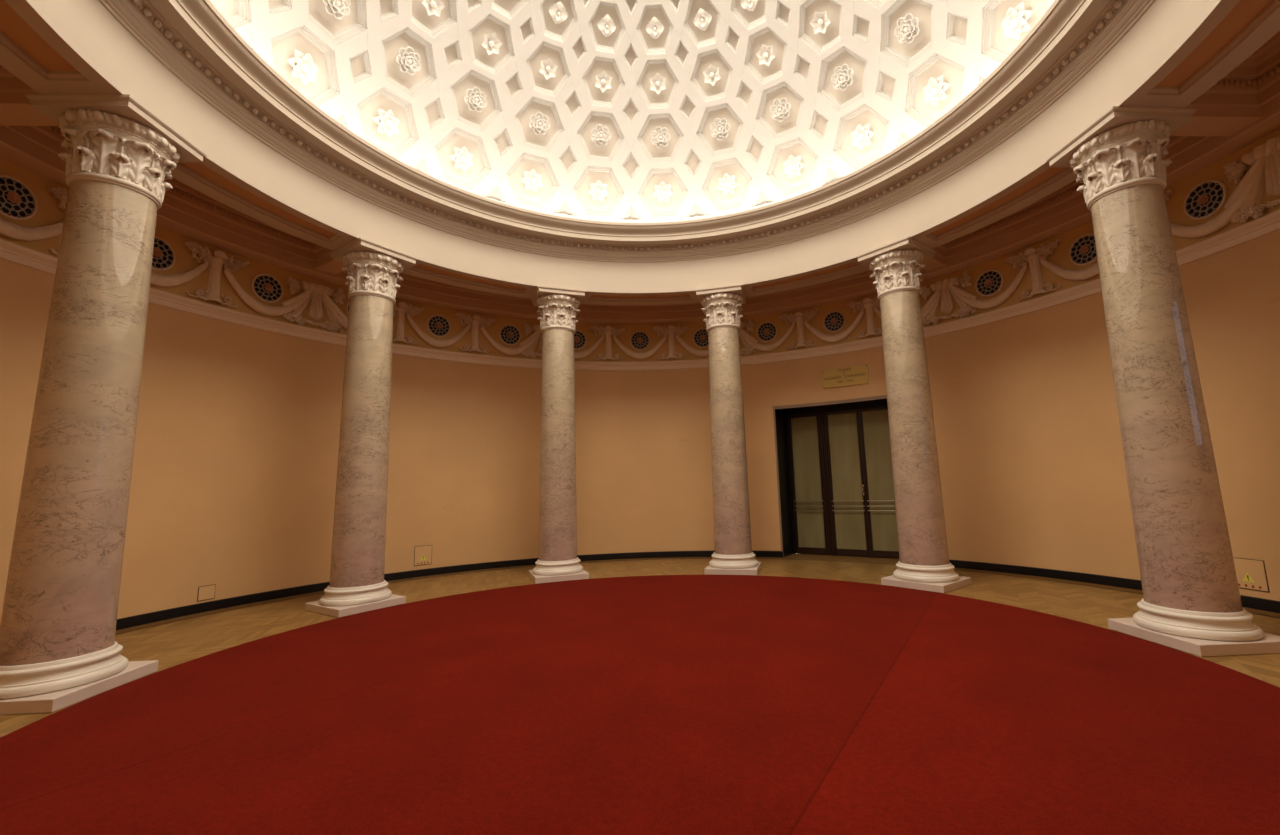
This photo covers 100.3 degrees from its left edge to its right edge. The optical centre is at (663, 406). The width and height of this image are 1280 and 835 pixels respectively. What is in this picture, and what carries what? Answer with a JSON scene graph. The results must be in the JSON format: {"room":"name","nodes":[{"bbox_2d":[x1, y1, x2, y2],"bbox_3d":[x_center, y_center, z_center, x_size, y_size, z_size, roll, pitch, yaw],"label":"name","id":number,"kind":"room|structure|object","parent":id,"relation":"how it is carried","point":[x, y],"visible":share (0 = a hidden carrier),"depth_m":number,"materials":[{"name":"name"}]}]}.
{"room":"rotunda hall","nodes":[
{"label":"rotunda hall","id":0,"kind":"room"},
{"bbox_2d":[210,0,1054,222],"bbox_3d":[-0.268,-5.820,5.927,10.486,4.246,10.486,-1,-8,-1],"label":"ceiling","id":1,"kind":"structure","parent":0,"point":[951,42],"depth_m":9.07,"materials":[{"name":"paint"}]},
{"bbox_2d":[287,49,317,84],"bbox_3d":[-4.890,-4.616,7.261,0.194,0.364,0.408,-4,-9,17],"label":"rosette","id":2,"kind":"object","parent":1,"relation":"attached to","point":[304,68],"visible":1,"depth_m":7.22,"materials":[{"name":"white paint"}]},
{"bbox_2d":[301,63,310,73],"bbox_3d":[-4.855,-4.588,7.246,0.114,0.120,0.132,23,0,19],"label":"flower","id":3,"kind":"object","parent":2,"relation":"on","point":[305,67],"depth_m":7.23,"materials":[{"name":"white paint"}]},
{"bbox_2d":[323,0,350,19],"bbox_3d":[-4.412,-5.455,7.225,0.242,0.314,0.376,-4,-8,16],"label":"rosette","id":4,"kind":"object","parent":1,"relation":"attached to","point":[338,8],"visible":1,"depth_m":7.24,"materials":[{"name":"white paint"}]},
{"bbox_2d":[373,109,398,137],"bbox_3d":[-4.346,-4.467,8.403,0.194,0.364,0.408,-7,-10,32],"label":"rosette","id":5,"kind":"object","parent":1,"relation":"attached to","point":[388,124],"visible":1,"depth_m":8.36,"materials":[{"name":"white paint"}]},
{"bbox_2d":[384,119,392,127],"bbox_3d":[-4.315,-4.441,8.380,0.114,0.120,0.132,24,7,33],"label":"flower","id":6,"kind":"object","parent":5,"relation":"on","point":[388,123],"depth_m":8.36,"materials":[{"name":"white paint"}]},
{"bbox_2d":[396,47,420,75],"bbox_3d":[-3.928,-5.322,8.243,0.241,0.314,0.377,-5,-9,23],"label":"rosette","id":7,"kind":"object","parent":1,"relation":"attached to","point":[408,61],"visible":1,"depth_m":8.22,"materials":[{"name":"white paint"}]},
{"bbox_2d":[422,0,444,16],"bbox_3d":[-3.449,-6.032,8.018,0.254,0.250,0.298,-7,-10,32],"label":"rosette","id":8,"kind":"object","parent":1,"relation":"attached to","point":[432,7],"visible":1,"depth_m":8.07,"materials":[{"name":"white paint"}]},
{"bbox_2d":[430,0,436,7],"bbox_3d":[-3.461,-6.045,8.027,0.088,0.095,0.089,-53,-30,16],"label":"flower","id":9,"kind":"object","parent":8,"relation":"on","point":[433,3],"depth_m":8.02,"materials":[{"name":"white paint"}]},
{"bbox_2d":[450,146,472,171],"bbox_3d":[-3.522,-4.351,9.368,0.408,0.364,0.194,6,-11,-42],"label":"rosette","id":10,"kind":"object","parent":1,"relation":"attached to","point":[462,158],"visible":1,"depth_m":9.33,"materials":[{"name":"white paint"}]},
{"bbox_2d":[460,155,466,162],"bbox_3d":[-3.497,-4.325,9.338,0.132,0.120,0.114,6,15,-42],"label":"flower","id":11,"kind":"object","parent":10,"relation":"on","point":[463,158],"depth_m":9.31,"materials":[{"name":"white paint"}]},
{"bbox_2d":[465,87,486,111],"bbox_3d":[-3.191,-5.219,9.104,0.241,0.314,0.377,-8,-10,38],"label":"rosette","id":12,"kind":"object","parent":1,"relation":"attached to","point":[475,98],"visible":1,"depth_m":9.08,"materials":[{"name":"white paint"}]},
{"bbox_2d":[481,33,501,54],"bbox_3d":[-2.813,-5.943,8.762,0.298,0.250,0.254,6,-11,-42],"label":"rosette","id":13,"kind":"object","parent":1,"relation":"attached to","point":[490,43],"visible":1,"depth_m":8.78,"materials":[{"name":"white paint"}]},
{"bbox_2d":[521,169,542,191],"bbox_3d":[-2.475,-4.277,10.090,0.408,0.364,0.194,3,-9,-27],"label":"rosette","id":14,"kind":"object","parent":1,"relation":"attached to","point":[532,180],"visible":1,"depth_m":10.05,"materials":[{"name":"white paint"}]},
{"bbox_2d":[530,177,535,183],"bbox_3d":[-2.458,-4.251,10.055,0.132,0.120,0.114,3,17,-27],"label":"flower","id":15,"kind":"object","parent":14,"relation":"on","point":[532,179],"depth_m":10.02,"materials":[{"name":"white paint"}]},
{"bbox_2d":[529,112,549,134],"bbox_3d":[-2.256,-5.152,9.748,0.377,0.314,0.241,5,-10,-37],"label":"rosette","id":16,"kind":"object","parent":1,"relation":"attached to","point":[539,123],"visible":1,"depth_m":9.72,"materials":[{"name":"white paint"}]},
{"bbox_2d":[539,58,557,79],"bbox_3d":[-2.006,-5.885,9.320,0.298,0.250,0.254,3,-9,-27],"label":"rosette","id":17,"kind":"object","parent":1,"relation":"attached to","point":[548,68],"visible":1,"depth_m":9.34,"materials":[{"name":"white paint"}]},
{"bbox_2d":[549,1,567,23],"bbox_3d":[-1.746,-6.527,8.867,0.261,0.223,0.270,-5,-9,23],"label":"rosette","id":18,"kind":"object","parent":1,"relation":"attached to","point":[561,15],"visible":1,"depth_m":8.85,"materials":[{"name":"white paint"}]},
{"bbox_2d":[588,180,608,201],"bbox_3d":[-1.276,-4.248,10.520,0.408,0.364,0.194,0,-8,-12],"label":"rosette","id":19,"kind":"object","parent":1,"relation":"attached to","point":[598,190],"visible":1,"depth_m":10.49,"materials":[{"name":"white paint"}]},
{"bbox_2d":[591,124,610,146],"bbox_3d":[-1.181,-5.127,10.130,0.375,0.314,0.243,0,-8,-12],"label":"rosette","id":20,"kind":"object","parent":1,"relation":"attached to","point":[600,136],"visible":1,"depth_m":10.11,"materials":[{"name":"white paint"}]},
{"bbox_2d":[595,71,611,91],"bbox_3d":[-1.081,-5.863,9.651,0.298,0.250,0.254,0,-8,-12],"label":"rosette","id":21,"kind":"object","parent":1,"relation":"attached to","point":[603,80],"visible":1,"depth_m":9.67,"materials":[{"name":"white paint"}]},
{"bbox_2d":[597,14,615,36],"bbox_3d":[-0.968,-6.508,9.147,0.265,0.223,0.265,-7,-10,32],"label":"rosette","id":22,"kind":"object","parent":1,"relation":"attached to","point":[606,25],"visible":1,"depth_m":9.12,"materials":[{"name":"white paint"}]},
{"bbox_2d":[646,17,663,38],"bbox_3d":[-0.146,-6.521,9.218,0.265,0.223,0.265,6,-11,-42],"label":"rosette","id":23,"kind":"object","parent":1,"relation":"attached to","point":[654,28],"visible":1,"depth_m":9.20,"materials":[{"name":"white paint"}]},
{"bbox_2d":[650,73,665,93],"bbox_3d":[-0.101,-5.878,9.735,0.298,0.250,0.254,-2,-8,3],"label":"rosette","id":24,"kind":"object","parent":1,"relation":"attached to","point":[657,82],"visible":1,"depth_m":9.76,"materials":[{"name":"white paint"}]},
{"bbox_2d":[651,126,670,147],"bbox_3d":[-0.051,-5.144,10.228,0.377,0.314,0.241,-1,-8,-7],"label":"rosette","id":25,"kind":"object","parent":1,"relation":"attached to","point":[660,136],"visible":1,"depth_m":10.20,"materials":[{"name":"white paint"}]},
{"bbox_2d":[653,181,672,202],"bbox_3d":[-0.007,-4.267,10.629,0.408,0.364,0.194,-2,-8,3],"label":"rosette","id":26,"kind":"object","parent":1,"relation":"attached to","point":[663,191],"visible":1,"depth_m":10.59,"materials":[{"name":"white paint"}]},
{"bbox_2d":[693,8,711,30],"bbox_3d":[0.665,-6.564,9.075,0.265,0.223,0.265,3,-9,-27],"label":"rosette","id":27,"kind":"object","parent":1,"relation":"attached to","point":[699,22],"visible":1,"depth_m":9.05,"materials":[{"name":"white paint"}]},
{"bbox_2d":[703,64,720,85],"bbox_3d":[0.866,-5.929,9.565,0.298,0.250,0.254,-4,-9,17],"label":"rosette","id":28,"kind":"object","parent":1,"relation":"attached to","point":[711,74],"visible":1,"depth_m":9.58,"materials":[{"name":"white paint"}]},
{"bbox_2d":[710,118,729,139],"bbox_3d":[1.070,-5.204,10.028,0.376,0.314,0.242,-4,-8,15],"label":"rosette","id":29,"kind":"object","parent":1,"relation":"attached to","point":[720,128],"visible":1,"depth_m":10.00,"materials":[{"name":"white paint"}]},
{"bbox_2d":[718,173,737,194],"bbox_3d":[1.246,-4.334,10.408,0.408,0.364,0.194,-4,-9,17],"label":"rosette","id":30,"kind":"object","parent":1,"relation":"attached to","point":[727,184],"visible":1,"depth_m":10.37,"materials":[{"name":"white paint"}]},
{"bbox_2d":[724,181,729,187],"bbox_3d":[1.236,-4.308,10.371,0.132,0.120,0.114,-4,17,17],"label":"flower","id":31,"kind":"object","parent":30,"relation":"on","point":[726,183],"depth_m":10.34,"materials":[{"name":"white paint"}]},
{"bbox_2d":[741,0,757,10],"bbox_3d":[1.412,-6.635,8.727,0.261,0.223,0.270,1,-9,-18],"label":"rosette","id":32,"kind":"object","parent":1,"relation":"attached to","point":[749,5],"visible":1,"depth_m":8.75,"materials":[{"name":"white paint"}]},
{"bbox_2d":[756,44,774,65],"bbox_3d":[1.754,-6.013,9.153,0.298,0.250,0.254,-7,-10,32],"label":"rosette","id":33,"kind":"object","parent":1,"relation":"attached to","point":[765,55],"visible":1,"depth_m":9.17,"materials":[{"name":"white paint"}]},
{"bbox_2d":[770,98,790,121],"bbox_3d":[2.096,-5.301,9.552,0.377,0.314,0.241,-5,-9,25],"label":"rosette","id":34,"kind":"object","parent":1,"relation":"attached to","point":[780,109],"visible":1,"depth_m":9.53,"materials":[{"name":"white paint"}]},
{"bbox_2d":[783,155,804,178],"bbox_3d":[2.398,-4.442,9.874,0.408,0.364,0.194,-7,-10,32],"label":"rosette","id":35,"kind":"object","parent":1,"relation":"attached to","point":[793,165],"visible":1,"depth_m":9.83,"materials":[{"name":"white paint"}]},
{"bbox_2d":[789,163,795,169],"bbox_3d":[2.380,-4.416,9.840,0.132,0.120,0.114,-7,16,32],"label":"flower","id":36,"kind":"object","parent":35,"relation":"on","point":[792,166],"depth_m":9.81,"materials":[{"name":"white paint"}]},
{"bbox_2d":[810,11,830,33],"bbox_3d":[2.503,-6.124,8.526,0.254,0.250,0.298,6,-11,-42],"label":"rosette","id":37,"kind":"object","parent":1,"relation":"attached to","point":[820,22],"visible":1,"depth_m":8.54,"materials":[{"name":"white paint"}]},
{"bbox_2d":[831,64,853,90],"bbox_3d":[2.962,-5.429,8.827,0.377,0.314,0.241,-8,-10,37],"label":"rosette","id":38,"kind":"object","parent":1,"relation":"attached to","point":[842,78],"visible":1,"depth_m":8.80,"materials":[{"name":"white paint"}]},
{"bbox_2d":[851,124,874,149],"bbox_3d":[3.369,-4.586,9.062,0.194,0.364,0.408,6,-11,-42],"label":"rosette","id":39,"kind":"object","parent":1,"relation":"attached to","point":[861,136],"visible":1,"depth_m":9.02,"materials":[{"name":"white paint"}]},
{"bbox_2d":[857,132,863,140],"bbox_3d":[3.344,-4.558,9.034,0.132,0.120,0.114,-10,14,47],"label":"flower","id":40,"kind":"object","parent":39,"relation":"on","point":[860,135],"depth_m":9.01,"materials":[{"name":"white paint"}]},
{"bbox_2d":[894,13,918,43],"bbox_3d":[3.609,-5.579,7.903,0.241,0.314,0.377,5,-10,-37],"label":"rosette","id":41,"kind":"object","parent":1,"relation":"attached to","point":[907,29],"visible":1,"depth_m":7.88,"materials":[{"name":"white paint"}]},
{"bbox_2d":[923,75,949,105],"bbox_3d":[4.094,-4.754,8.028,0.194,0.364,0.408,3,-9,-27],"label":"rosette","id":42,"kind":"object","parent":1,"relation":"attached to","point":[934,91],"visible":1,"depth_m":7.99,"materials":[{"name":"white paint"}]},
{"bbox_2d":[930,86,937,95],"bbox_3d":[4.064,-4.726,8.008,0.114,0.120,0.132,-26,5,-28],"label":"flower","id":43,"kind":"object","parent":42,"relation":"on","point":[933,89],"depth_m":7.99,"materials":[{"name":"white paint"}]},
{"bbox_2d":[1002,2,1032,39],"bbox_3d":[4.524,-4.936,6.843,0.194,0.364,0.408,0,-8,-12],"label":"rosette","id":44,"kind":"object","parent":1,"relation":"attached to","point":[1015,22],"visible":1,"depth_m":6.80,"materials":[{"name":"white paint"}]},
{"bbox_2d":[1009,17,1018,28],"bbox_3d":[4.490,-4.906,6.831,0.114,0.120,0.132,-26,-2,-15],"label":"flower","id":45,"kind":"object","parent":44,"relation":"on","point":[1013,21],"depth_m":6.81,"materials":[{"name":"white paint"}]},
{"bbox_2d":[0,129,1279,620],"bbox_3d":[-0.116,-0.320,5.137,13.828,5.300,13.828,-1,-8,-1],"label":"wall","id":46,"kind":"structure","parent":0,"point":[233,488],"depth_m":8.53,"materials":[{"name":"beige paint"}]},
{"bbox_2d":[0,175,37,219],"bbox_3d":[-7.041,-2.257,5.782,0.074,0.458,0.458,-2,-8,3],"label":"air vent","id":47,"kind":"object","parent":46,"relation":"in","point":[17,201],"visible":1,"depth_m":5.81,"materials":[{"name":"black"}]},
{"bbox_2d":[0,219,63,240],"bbox_3d":[-7.025,-2.088,5.757,0.127,0.555,1.246,-2,-8,3],"label":"swag","id":48,"kind":"object","parent":46,"relation":"attached to","point":[14,231],"visible":0.87,"depth_m":5.88},
{"bbox_2d":[48,187,68,254],"bbox_3d":[-6.935,-2.096,6.472,0.139,0.810,0.872,-3,-8,8],"label":"ornament","id":49,"kind":"object","parent":46,"relation":"attached to","point":[62,195],"visible":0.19,"depth_m":6.20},
{"bbox_2d":[152,236,175,270],"bbox_3d":[-6.816,-2.062,7.188,0.074,0.458,0.458,-4,-8,15],"label":"air vent","id":50,"kind":"object","parent":46,"relation":"in","point":[164,258],"visible":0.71,"depth_m":7.26,"materials":[{"name":"black"}]},
{"bbox_2d":[150,262,208,286],"bbox_3d":[-6.800,-1.892,7.161,0.127,0.555,1.246,-4,-8,15],"label":"swag","id":51,"kind":"object","parent":46,"relation":"attached to","point":[156,279],"visible":0.57,"depth_m":7.35},
{"bbox_2d":[197,584,215,601],"bbox_3d":[-6.395,2.610,7.478,0.017,0.196,0.206,-5,-9,23],"label":"plate","id":52,"kind":"object","parent":46,"relation":"attached to","point":[207,592],"visible":1,"depth_m":7.47,"materials":[{"name":"brown"}]},
{"bbox_2d":[183,241,250,307],"bbox_3d":[-6.565,-1.909,7.842,0.139,0.810,0.872,-5,-9,20],"label":"ornament","id":53,"kind":"object","parent":46,"relation":"attached to","point":[215,263],"visible":1,"depth_m":7.81,"materials":[{"name":"paint"}]},
{"bbox_2d":[224,269,309,315],"bbox_3d":[-6.285,-1.716,8.489,0.127,0.555,1.246,-6,-9,27],"label":"swag","id":54,"kind":"object","parent":46,"relation":"attached to","point":[263,309],"visible":1,"depth_m":8.34},
{"bbox_2d":[251,274,282,302],"bbox_3d":[-6.300,-1.885,8.518,0.074,0.458,0.458,-6,-9,26],"label":"air vent","id":55,"kind":"object","parent":46,"relation":"in","point":[265,287],"visible":1,"depth_m":8.51,"materials":[{"name":"black"}]},
{"bbox_2d":[280,277,347,332],"bbox_3d":[-5.923,-1.728,9.115,0.132,0.829,1.060,-7,-10,32],"label":"trophy","id":56,"kind":"object","parent":46,"relation":"attached to","point":[318,292],"visible":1,"depth_m":9.07,"materials":[{"name":"paint"}]},
{"bbox_2d":[325,297,395,329],"bbox_3d":[-5.503,-1.566,9.683,0.127,0.555,1.246,-8,-10,38],"label":"swag","id":57,"kind":"object","parent":46,"relation":"attached to","point":[340,319],"visible":0.36,"depth_m":9.37},
{"bbox_2d":[392,302,424,344],"bbox_3d":[-5.016,-1.612,10.212,0.139,0.810,0.872,-9,-11,43],"label":"ornament","id":58,"kind":"object","parent":46,"relation":"attached to","point":[400,311],"visible":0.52,"depth_m":10.21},
{"bbox_2d":[414,545,431,565],"bbox_3d":[-4.507,2.797,10.024,0.316,0.352,0.020,5,-11,-40],"label":"plate","id":59,"kind":"object","parent":46,"relation":"attached to","point":[422,555],"visible":1,"depth_m":10.02,"materials":[{"name":"brown"}]},
{"bbox_2d":[406,315,470,347],"bbox_3d":[-4.488,-1.449,10.691,1.246,0.555,0.127,5,-10,-39],"label":"swag","id":60,"kind":"object","parent":46,"relation":"attached to","point":[431,341],"visible":1,"depth_m":10.60},
{"bbox_2d":[427,315,450,336],"bbox_3d":[-4.501,-1.618,10.725,0.458,0.458,0.074,5,-10,-39],"label":"air vent","id":61,"kind":"object","parent":46,"relation":"in","point":[437,325],"visible":1,"depth_m":10.72,"materials":[{"name":"black"}]},
{"bbox_2d":[454,312,496,353],"bbox_3d":[-3.905,-1.514,11.108,0.872,0.810,0.139,4,-10,-34],"label":"ornament","id":62,"kind":"object","parent":46,"relation":"attached to","point":[474,324],"visible":1,"depth_m":11.09,"materials":[{"name":"paint"}]},
{"bbox_2d":[481,327,538,354],"bbox_3d":[-3.285,-1.370,11.469,1.246,0.555,0.127,3,-9,-27],"label":"swag","id":63,"kind":"object","parent":46,"relation":"attached to","point":[505,350],"visible":1,"depth_m":11.37},
{"bbox_2d":[499,325,520,345],"bbox_3d":[-3.295,-1.539,11.504,0.458,0.458,0.074,3,-9,-27],"label":"air vent","id":64,"kind":"object","parent":46,"relation":"in","point":[510,335],"visible":1,"depth_m":11.51,"materials":[{"name":"black"}]},
{"bbox_2d":[519,323,541,358],"bbox_3d":[-2.629,-1.438,11.767,1.060,0.829,0.132,2,-9,-21],"label":"trophy","id":65,"kind":"object","parent":46,"relation":"attached to","point":[536,328],"visible":0.47,"depth_m":11.65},
{"bbox_2d":[574,330,586,349],"bbox_3d":[-1.953,-1.502,12.018,0.458,0.458,0.074,1,-8,-15],"label":"air vent","id":66,"kind":"object","parent":46,"relation":"in","point":[580,339],"visible":0.77,"depth_m":12.05,"materials":[{"name":"black"}]},
{"bbox_2d":[574,336,603,358],"bbox_3d":[-1.945,-1.334,11.983,1.246,0.555,0.127,1,-8,-15],"label":"swag","id":67,"kind":"object","parent":46,"relation":"attached to","point":[577,355],"visible":0.53,"depth_m":11.99},
{"bbox_2d":[589,325,626,359],"bbox_3d":[-1.248,-1.440,12.130,0.872,0.810,0.139,0,-8,-10],"label":"pedestal","id":68,"kind":"object","parent":46,"relation":"attached to","point":[610,331],"visible":1,"depth_m":12.13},
{"bbox_2d":[0,0,1279,304],"bbox_3d":[-0.202,-3.412,5.581,11.200,1.170,11.200,-1,-8,-1],"label":"entablature","id":69,"kind":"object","parent":46,"relation":"attached to","point":[274,157],"depth_m":6.79,"materials":[{"name":"beige paint"}]},
{"bbox_2d":[0,210,1279,369],"bbox_3d":[-0.160,-1.908,5.365,13.828,0.190,13.828,-1,-8,-1],"label":"trim","id":70,"kind":"structure","parent":46,"relation":"attached to","point":[9,251],"depth_m":8.63,"materials":[{"name":"paint"}]},
{"bbox_2d":[613,335,666,359],"bbox_3d":[-0.528,-1.340,12.210,1.246,0.555,0.127,-1,-8,-3],"label":"swag","id":71,"kind":"object","parent":46,"relation":"attached to","point":[644,355],"visible":1,"depth_m":12.15},
{"bbox_2d":[630,331,649,350],"bbox_3d":[-0.534,-1.509,12.246,0.458,0.458,0.074,-1,-8,-3],"label":"air vent","id":72,"kind":"object","parent":46,"relation":"in","point":[639,340],"visible":1,"depth_m":12.25,"materials":[{"name":"black"}]},
{"bbox_2d":[652,325,689,359],"bbox_3d":[0.181,-1.468,12.210,0.872,0.810,0.139,-2,-8,2],"label":"pedestal","id":73,"kind":"object","parent":46,"relation":"attached to","point":[672,331],"visible":1,"depth_m":12.22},
{"bbox_2d":[676,335,708,356],"bbox_3d":[0.905,-1.390,12.141,1.246,0.555,0.127,-3,-8,9],"label":"swag","id":74,"kind":"object","parent":46,"relation":"attached to","point":[699,353],"visible":0.66,"depth_m":12.12},
{"bbox_2d":[116,551,1279,629],"bbox_3d":[-0.046,2.239,4.770,13.828,0.128,13.828,-1,-8,-1],"label":"baseboard","id":75,"kind":"structure","parent":46,"relation":"attached to","point":[1247,601],"depth_m":8.36,"materials":[{"name":"black paint"}]},
{"bbox_2d":[693,328,707,347],"bbox_3d":[0.901,-1.558,12.177,0.458,0.458,0.074,-3,-8,9],"label":"air vent","id":76,"kind":"object","parent":46,"relation":"in","point":[700,337],"visible":0.89,"depth_m":12.19,"materials":[{"name":"black"}]},
{"bbox_2d":[739,319,758,354],"bbox_3d":[1.603,-1.521,12.002,1.060,0.829,0.132,-4,-8,15],"label":"trophy","id":77,"kind":"object","parent":46,"relation":"attached to","point":[748,349],"visible":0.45,"depth_m":11.91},
{"bbox_2d":[739,323,794,351],"bbox_3d":[2.290,-1.480,11.778,1.246,0.555,0.127,-5,-9,21],"label":"swag","id":78,"kind":"object","parent":46,"relation":"attached to","point":[761,347],"visible":1,"depth_m":11.68},
{"bbox_2d":[757,322,777,341],"bbox_3d":[2.289,-1.649,11.813,0.458,0.458,0.074,-5,-9,21],"label":"air vent","id":79,"kind":"object","parent":46,"relation":"in","point":[767,331],"visible":1,"depth_m":11.82,"materials":[{"name":"black"}]},
{"bbox_2d":[779,309,818,348],"bbox_3d":[2.930,-1.647,11.492,0.872,0.810,0.139,-6,-9,26],"label":"pedestal","id":80,"kind":"object","parent":46,"relation":"attached to","point":[799,320],"visible":1,"depth_m":11.48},
{"bbox_2d":[804,311,863,342],"bbox_3d":[3.568,-1.607,11.137,1.246,0.555,0.127,-7,-10,32],"label":"swag","id":81,"kind":"object","parent":46,"relation":"attached to","point":[837,337],"visible":1,"depth_m":11.05},
{"bbox_2d":[823,311,845,331],"bbox_3d":[3.570,-1.776,11.172,0.458,0.458,0.074,-7,-10,32],"label":"air vent","id":82,"kind":"object","parent":46,"relation":"in","point":[834,321],"visible":1,"depth_m":11.17,"materials":[{"name":"black"}]},
{"bbox_2d":[772,395,898,557],"bbox_3d":[3.875,1.462,10.850,3.000,3.180,0.812,-7,-10,33],"label":"door","id":83,"kind":"structure","parent":46,"relation":"in","point":[835,486],"depth_m":11.28,"materials":[{"name":"black paint"}]},
{"bbox_2d":[822,364,868,388],"bbox_3d":[3.716,-0.608,10.940,0.924,0.386,0.030,-7,-10,34],"label":"wall plaque","id":84,"kind":"object","parent":46,"relation":"attached to","point":[852,375],"visible":1,"depth_m":10.92,"materials":[{"name":"gold metal"}]},
{"bbox_2d":[846,297,881,338],"bbox_3d":[4.130,-1.791,10.726,0.872,0.810,0.139,-8,-10,37],"label":"pedestal","id":85,"kind":"object","parent":46,"relation":"attached to","point":[869,307],"visible":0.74,"depth_m":10.71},
{"bbox_2d":[874,292,938,319],"bbox_3d":[4.683,-1.766,10.247,0.127,0.555,1.246,7,-12,-45],"label":"swag","id":86,"kind":"object","parent":46,"relation":"attached to","point":[926,311],"visible":0.37,"depth_m":9.95},
{"bbox_2d":[920,271,978,324],"bbox_3d":[5.155,-1.946,9.729,0.132,0.829,1.060,5,-10,-39],"label":"trophy","id":87,"kind":"object","parent":46,"relation":"attached to","point":[944,287],"visible":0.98,"depth_m":9.68,"materials":[{"name":"paint"}]},
{"bbox_2d":[975,270,1003,296],"bbox_3d":[5.590,-2.119,9.177,0.074,0.458,0.458,4,-10,-33],"label":"air vent","id":88,"kind":"object","parent":46,"relation":"in","point":[989,283],"visible":1,"depth_m":9.17,"materials":[{"name":"black"}]},
{"bbox_2d":[952,265,1027,308],"bbox_3d":[5.585,-1.949,9.146,0.127,0.555,1.246,4,-10,-33],"label":"swag","id":89,"kind":"object","parent":46,"relation":"attached to","point":[993,302],"visible":1,"depth_m":9.00},
{"bbox_2d":[1003,238,1060,300],"bbox_3d":[5.922,-2.154,8.543,0.139,0.810,0.872,3,-9,-28],"label":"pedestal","id":90,"kind":"object","parent":46,"relation":"attached to","point":[1030,256],"visible":1,"depth_m":8.50,"materials":[{"name":"paint"}]},
{"bbox_2d":[1040,259,1098,280],"bbox_3d":[6.236,-2.149,7.883,0.127,0.555,1.246,2,-9,-21],"label":"swag","id":91,"kind":"object","parent":46,"relation":"attached to","point":[1077,275],"visible":0.63,"depth_m":8.01},
{"bbox_2d":[1069,234,1096,265],"bbox_3d":[6.242,-2.319,7.912,0.074,0.458,0.458,2,-9,-21],"label":"air vent","id":92,"kind":"object","parent":46,"relation":"in","point":[1082,252],"visible":0.93,"depth_m":7.93,"materials":[{"name":"black"}]},
{"bbox_2d":[1165,189,1172,200],"bbox_3d":[6.436,-2.357,7.223,0.139,0.810,0.872,1,-9,-16],"label":"pedestal","id":93,"kind":"object","parent":46,"relation":"attached to","point":[1169,192],"visible":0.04,"depth_m":6.90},
{"bbox_2d":[1183,180,1227,219],"bbox_3d":[6.614,-2.526,6.538,0.074,0.458,0.458,0,-8,-9],"label":"air vent","id":94,"kind":"object","parent":46,"relation":"in","point":[1207,198],"visible":1,"depth_m":6.52,"materials":[{"name":"black"}]},
{"bbox_2d":[1170,165,1259,237],"bbox_3d":[6.607,-2.356,6.512,0.127,0.555,1.246,0,-8,-9],"label":"swag","id":95,"kind":"object","parent":46,"relation":"attached to","point":[1211,226],"visible":0.85,"depth_m":6.35},
{"bbox_2d":[1233,557,1269,592],"bbox_3d":[6.724,1.930,6.145,0.020,0.346,0.336,0,-8,-11],"label":"plate","id":96,"kind":"object","parent":46,"relation":"attached to","point":[1251,573],"visible":0.89,"depth_m":6.11,"materials":[{"name":"brown"}]},
{"bbox_2d":[1223,136,1279,222],"bbox_3d":[6.669,-2.550,5.815,0.135,0.828,1.054,-1,-8,-5],"label":"trophy","id":97,"kind":"object","parent":46,"relation":"attached to","point":[1267,155],"visible":1,"depth_m":5.98,"materials":[{"name":"paint"}]},
{"bbox_2d":[0,31,1279,323],"bbox_3d":[-0.195,-3.180,5.548,13.848,0.600,13.848,-1,-8,-1],"label":"ceiling","id":98,"kind":"structure","parent":0,"point":[1241,109],"depth_m":7.91,"materials":[{"name":"paint"}]},
{"bbox_2d":[0,553,1279,737],"bbox_3d":[-0.043,2.352,4.753,15.800,0.100,15.800,-1,-8,-1],"label":"floor","id":99,"kind":"structure","parent":0,"point":[172,642],"depth_m":7.16,"materials":[{"name":"brown wood"}]},
{"bbox_2d":[0,93,206,714],"bbox_3d":[-5.193,-0.166,4.848,0.910,5.190,0.910,-1,-8,-3],"label":"column","id":100,"kind":"structure","parent":99,"relation":"on","point":[59,649],"depth_m":4.64,"materials":[{"name":"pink stone"}]},
{"bbox_2d":[305,237,417,617],"bbox_3d":[-4.378,0.244,7.857,0.910,5.190,0.910,-7,-10,32],"label":"column","id":101,"kind":"structure","parent":99,"relation":"on","point":[357,584],"depth_m":7.61,"materials":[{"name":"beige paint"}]},
{"bbox_2d":[528,285,588,583],"bbox_3d":[-1.935,0.459,9.823,0.910,5.190,0.910,2,-9,-21],"label":"column","id":102,"kind":"structure","parent":99,"relation":"on","point":[558,560],"depth_m":9.55,"materials":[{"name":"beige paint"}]},
{"bbox_2d":[0,575,1279,834],"bbox_3d":[-0.044,2.297,4.761,9.233,0.010,9.233,-1,-8,-1],"label":"carpet","id":103,"kind":"object","parent":99,"relation":"on","point":[654,704],"visible":1,"depth_m":3.53,"materials":[{"name":"carpet"}]},
{"bbox_2d":[695,284,761,574],"bbox_3d":[1.203,0.397,9.997,0.910,5.190,0.910,-4,-8,15],"label":"column","id":104,"kind":"structure","parent":99,"relation":"on","point":[733,554],"depth_m":9.72,"materials":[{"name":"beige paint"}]},
{"bbox_2d":[856,236,971,592],"bbox_3d":[3.838,0.083,8.312,0.910,5.190,0.910,5,-10,-39],"label":"column","id":105,"kind":"structure","parent":99,"relation":"on","point":[924,564],"depth_m":8.06,"materials":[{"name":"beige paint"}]},
{"bbox_2d":[1045,106,1279,656],"bbox_3d":[4.963,-0.365,5.411,0.910,5.190,0.910,-1,-8,-3],"label":"column","id":106,"kind":"structure","parent":99,"relation":"on","point":[1191,603],"depth_m":5.19,"materials":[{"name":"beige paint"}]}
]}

